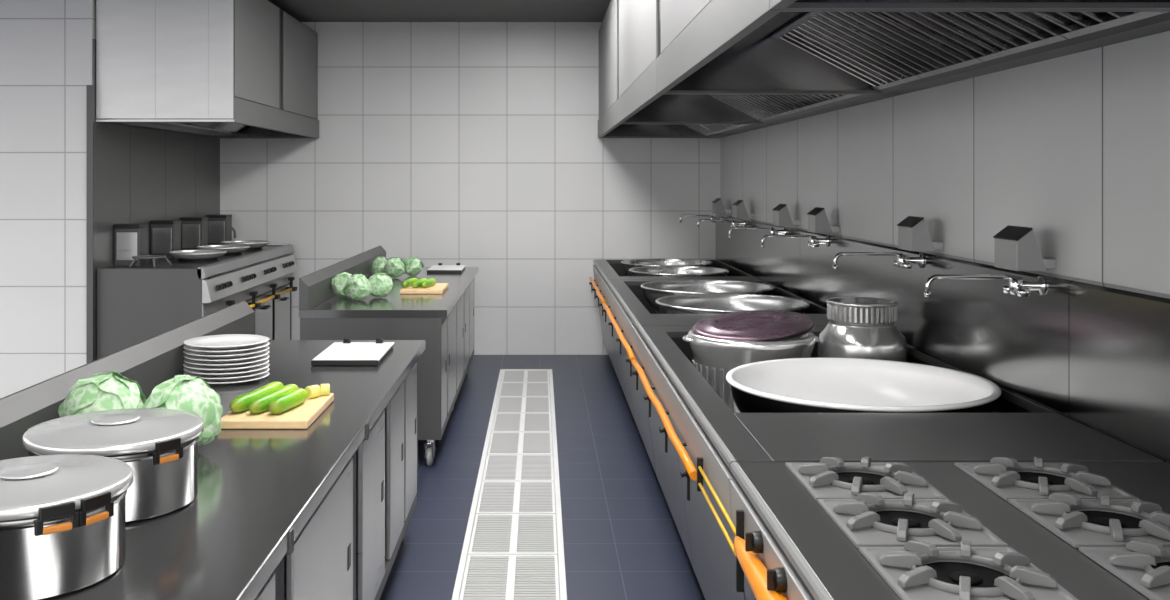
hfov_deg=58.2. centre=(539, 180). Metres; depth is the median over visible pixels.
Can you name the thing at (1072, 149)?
wall
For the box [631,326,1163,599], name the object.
range
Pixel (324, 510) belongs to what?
prep table
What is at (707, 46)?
extraction hood
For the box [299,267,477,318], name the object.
countertop
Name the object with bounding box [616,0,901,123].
extraction hood
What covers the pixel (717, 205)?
wall box
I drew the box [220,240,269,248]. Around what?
wok
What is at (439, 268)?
tray
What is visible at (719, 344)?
stockpot
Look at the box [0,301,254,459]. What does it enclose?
backsplash
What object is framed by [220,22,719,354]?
wall
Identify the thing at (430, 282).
cucumber
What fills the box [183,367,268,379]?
plate
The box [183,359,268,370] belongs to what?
plate
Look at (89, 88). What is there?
trim
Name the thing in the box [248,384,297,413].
cucumber
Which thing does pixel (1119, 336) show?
backsplash
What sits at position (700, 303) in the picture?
wok
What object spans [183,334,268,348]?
plate
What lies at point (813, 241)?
tap
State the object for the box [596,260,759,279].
countertop
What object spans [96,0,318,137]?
extraction hood
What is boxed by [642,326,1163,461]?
countertop
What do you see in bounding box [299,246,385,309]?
backsplash
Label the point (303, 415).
cutting board
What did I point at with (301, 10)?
ceiling
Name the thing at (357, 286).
cabbage
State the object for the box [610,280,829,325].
countertop
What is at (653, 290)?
wok
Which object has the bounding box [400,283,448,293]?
cutting board
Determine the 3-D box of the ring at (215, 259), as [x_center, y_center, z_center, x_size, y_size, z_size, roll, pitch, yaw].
[-2.280,0.525,7.000,0.260,0.012,0.260,0,0,0]
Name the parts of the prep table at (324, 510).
door, door, rail, handle, door, handle, door, rail, door, panel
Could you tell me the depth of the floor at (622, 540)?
4.78 m
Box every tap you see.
[679,215,721,222]
[697,219,744,227]
[728,227,786,237]
[761,235,829,247]
[832,252,924,268]
[924,274,1045,296]
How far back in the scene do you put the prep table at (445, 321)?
5.35 m
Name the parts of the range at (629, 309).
panel, rail, control panel, panel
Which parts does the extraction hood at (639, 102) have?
panel, casing, plate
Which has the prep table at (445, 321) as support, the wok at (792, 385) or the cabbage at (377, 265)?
the cabbage at (377, 265)
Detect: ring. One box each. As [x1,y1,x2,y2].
[178,258,217,261]
[223,252,241,255]
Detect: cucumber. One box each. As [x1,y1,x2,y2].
[229,381,283,412]
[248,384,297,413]
[268,388,307,413]
[401,278,417,287]
[411,278,426,287]
[421,278,435,287]
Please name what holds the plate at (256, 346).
on the plate at (189, 352)
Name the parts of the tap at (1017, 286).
tap handle, tap handle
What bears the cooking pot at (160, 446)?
on the prep table at (324, 510)
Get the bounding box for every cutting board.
[221,393,333,428]
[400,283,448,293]
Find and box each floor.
[380,355,704,599]
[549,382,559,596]
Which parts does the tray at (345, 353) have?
plate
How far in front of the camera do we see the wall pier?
6.27 m
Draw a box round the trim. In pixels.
[86,85,93,363]
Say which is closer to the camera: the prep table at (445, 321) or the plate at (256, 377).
the plate at (256, 377)
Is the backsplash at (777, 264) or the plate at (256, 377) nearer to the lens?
the plate at (256, 377)
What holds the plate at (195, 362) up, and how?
on the plate at (192, 366)
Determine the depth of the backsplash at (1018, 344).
3.61 m
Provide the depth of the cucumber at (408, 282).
6.14 m
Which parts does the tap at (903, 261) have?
tap handle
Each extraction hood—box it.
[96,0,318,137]
[598,0,776,137]
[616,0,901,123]
[657,0,1169,93]
[770,0,1169,9]
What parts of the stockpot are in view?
handle, lid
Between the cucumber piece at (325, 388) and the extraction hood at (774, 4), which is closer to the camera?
the extraction hood at (774, 4)
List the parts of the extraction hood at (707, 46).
panel, plate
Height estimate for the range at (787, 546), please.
0.829 m
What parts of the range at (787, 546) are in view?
panel, control knob, control panel, control knob, rail, gas burner, gas burner, gas burner, gas burner, gas burner, gas burner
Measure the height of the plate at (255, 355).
0.016 m
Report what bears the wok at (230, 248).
on the range at (139, 302)
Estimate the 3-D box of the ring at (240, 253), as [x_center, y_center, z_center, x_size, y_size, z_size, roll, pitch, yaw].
[-2.280,0.525,7.560,0.260,0.012,0.260,0,0,0]
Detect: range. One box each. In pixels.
[97,215,297,358]
[589,260,759,379]
[602,280,829,472]
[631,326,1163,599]
[730,457,1169,599]
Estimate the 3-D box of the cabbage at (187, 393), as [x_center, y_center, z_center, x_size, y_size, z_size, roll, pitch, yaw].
[-0.865,0.556,2.519,0.188,0.183,0.187,0,0,28]
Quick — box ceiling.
[268,0,610,21]
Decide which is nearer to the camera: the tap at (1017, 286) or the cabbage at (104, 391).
the cabbage at (104, 391)
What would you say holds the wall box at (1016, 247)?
attached to the wall at (1072, 149)
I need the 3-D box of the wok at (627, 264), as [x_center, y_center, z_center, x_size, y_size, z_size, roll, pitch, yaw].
[1.000,0.769,8.310,0.718,0.260,0.718,0,0,0]
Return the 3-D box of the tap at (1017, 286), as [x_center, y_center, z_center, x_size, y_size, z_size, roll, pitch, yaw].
[1.291,0.304,3.060,0.342,0.065,0.128,0,0,0]
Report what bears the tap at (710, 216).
attached to the backsplash at (777, 264)
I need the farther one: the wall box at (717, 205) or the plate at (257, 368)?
the wall box at (717, 205)
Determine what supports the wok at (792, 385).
on the range at (696, 438)
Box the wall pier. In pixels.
[0,0,95,397]
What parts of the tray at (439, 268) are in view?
plate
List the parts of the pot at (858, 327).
pot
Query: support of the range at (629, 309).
on the floor at (622, 540)
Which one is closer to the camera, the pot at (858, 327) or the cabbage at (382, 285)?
the pot at (858, 327)
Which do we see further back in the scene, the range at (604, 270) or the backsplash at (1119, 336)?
the range at (604, 270)
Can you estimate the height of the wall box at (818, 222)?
0.125 m
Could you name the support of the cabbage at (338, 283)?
on the prep table at (445, 321)
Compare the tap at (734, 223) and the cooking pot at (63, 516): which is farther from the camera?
the tap at (734, 223)
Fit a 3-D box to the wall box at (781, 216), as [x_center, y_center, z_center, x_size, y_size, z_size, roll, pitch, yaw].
[1.431,0.196,6.080,0.139,0.125,0.154,0,0,0]
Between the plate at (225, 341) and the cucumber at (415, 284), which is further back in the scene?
the cucumber at (415, 284)
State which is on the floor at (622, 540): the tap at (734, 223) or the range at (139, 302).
the range at (139, 302)
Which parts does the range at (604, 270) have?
rail, control panel, panel, panel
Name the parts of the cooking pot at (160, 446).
lid, knob, handle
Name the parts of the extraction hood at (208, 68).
panel, panel, plate, casing, panel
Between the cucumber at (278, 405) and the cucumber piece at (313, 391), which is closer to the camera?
the cucumber at (278, 405)
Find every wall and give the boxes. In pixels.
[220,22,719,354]
[720,31,1169,294]
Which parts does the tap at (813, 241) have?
tap handle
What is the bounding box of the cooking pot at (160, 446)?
[23,408,203,522]
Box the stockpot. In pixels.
[683,310,819,412]
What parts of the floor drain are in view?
drain grate, drain grate, drain grate, drain grate, drain grate, drain grate, drain grate, drain grate, drain grate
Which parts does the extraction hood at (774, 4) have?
plate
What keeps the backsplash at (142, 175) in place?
attached to the wall
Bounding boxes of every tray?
[311,338,393,365]
[427,263,465,272]
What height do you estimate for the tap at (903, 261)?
0.065 m
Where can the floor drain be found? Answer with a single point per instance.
(560, 545)
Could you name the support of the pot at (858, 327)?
on the range at (696, 438)
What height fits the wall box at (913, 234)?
0.125 m
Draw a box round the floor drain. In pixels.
[452,369,566,599]
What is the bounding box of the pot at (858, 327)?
[818,297,906,361]
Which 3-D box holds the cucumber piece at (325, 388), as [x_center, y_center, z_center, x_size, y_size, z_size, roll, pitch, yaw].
[-0.628,0.609,3.065,0.026,0.034,0.034,0,0,-17]
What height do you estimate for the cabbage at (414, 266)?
0.134 m
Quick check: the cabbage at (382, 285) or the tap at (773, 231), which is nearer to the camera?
the cabbage at (382, 285)
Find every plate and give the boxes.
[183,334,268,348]
[183,346,268,357]
[183,350,269,362]
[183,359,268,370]
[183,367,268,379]
[184,341,269,353]
[184,354,269,366]
[184,363,269,375]
[204,372,269,384]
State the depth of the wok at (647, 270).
7.82 m
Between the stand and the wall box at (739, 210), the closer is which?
the stand
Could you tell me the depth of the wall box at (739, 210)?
7.29 m
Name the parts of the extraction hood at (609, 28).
panel, casing, plate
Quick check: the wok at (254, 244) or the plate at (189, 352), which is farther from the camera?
the wok at (254, 244)
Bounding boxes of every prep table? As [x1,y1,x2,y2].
[0,301,424,599]
[299,246,477,465]
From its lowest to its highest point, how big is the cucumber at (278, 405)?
0.045 m
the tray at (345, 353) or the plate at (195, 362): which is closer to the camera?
the plate at (195, 362)
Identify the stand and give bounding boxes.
[129,255,171,267]
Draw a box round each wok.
[169,249,226,259]
[196,244,249,253]
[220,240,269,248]
[621,258,711,275]
[629,266,728,275]
[640,279,774,313]
[655,293,809,313]
[726,358,1000,412]
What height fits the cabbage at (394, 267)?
0.138 m
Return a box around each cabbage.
[58,370,145,417]
[143,375,222,445]
[331,272,351,296]
[344,274,371,299]
[368,272,393,297]
[370,256,388,274]
[384,257,405,277]
[403,256,423,275]
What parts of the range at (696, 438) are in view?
panel, rail, control panel, panel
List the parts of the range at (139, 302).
plate, panel, plate, plate, plate, control knob, control knob, rail, rail, control panel, door, panel, door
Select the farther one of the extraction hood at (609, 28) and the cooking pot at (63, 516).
the extraction hood at (609, 28)
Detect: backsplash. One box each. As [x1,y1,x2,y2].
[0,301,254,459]
[92,39,219,360]
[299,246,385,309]
[716,214,803,296]
[800,229,1080,417]
[1069,279,1169,462]
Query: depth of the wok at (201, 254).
6.89 m
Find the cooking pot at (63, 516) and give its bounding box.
[0,454,132,599]
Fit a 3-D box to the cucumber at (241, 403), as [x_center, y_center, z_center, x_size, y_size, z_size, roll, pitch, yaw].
[-0.788,0.604,2.947,0.046,0.045,0.302,0,0,12]
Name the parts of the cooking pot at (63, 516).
knob, handle, lid, handle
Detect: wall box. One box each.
[712,198,731,213]
[732,200,754,217]
[772,204,799,225]
[807,207,839,232]
[897,216,943,250]
[993,225,1055,270]
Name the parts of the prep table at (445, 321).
panel, door, door, rail, door, door, door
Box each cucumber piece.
[305,385,320,398]
[320,383,329,395]
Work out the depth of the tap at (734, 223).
7.49 m

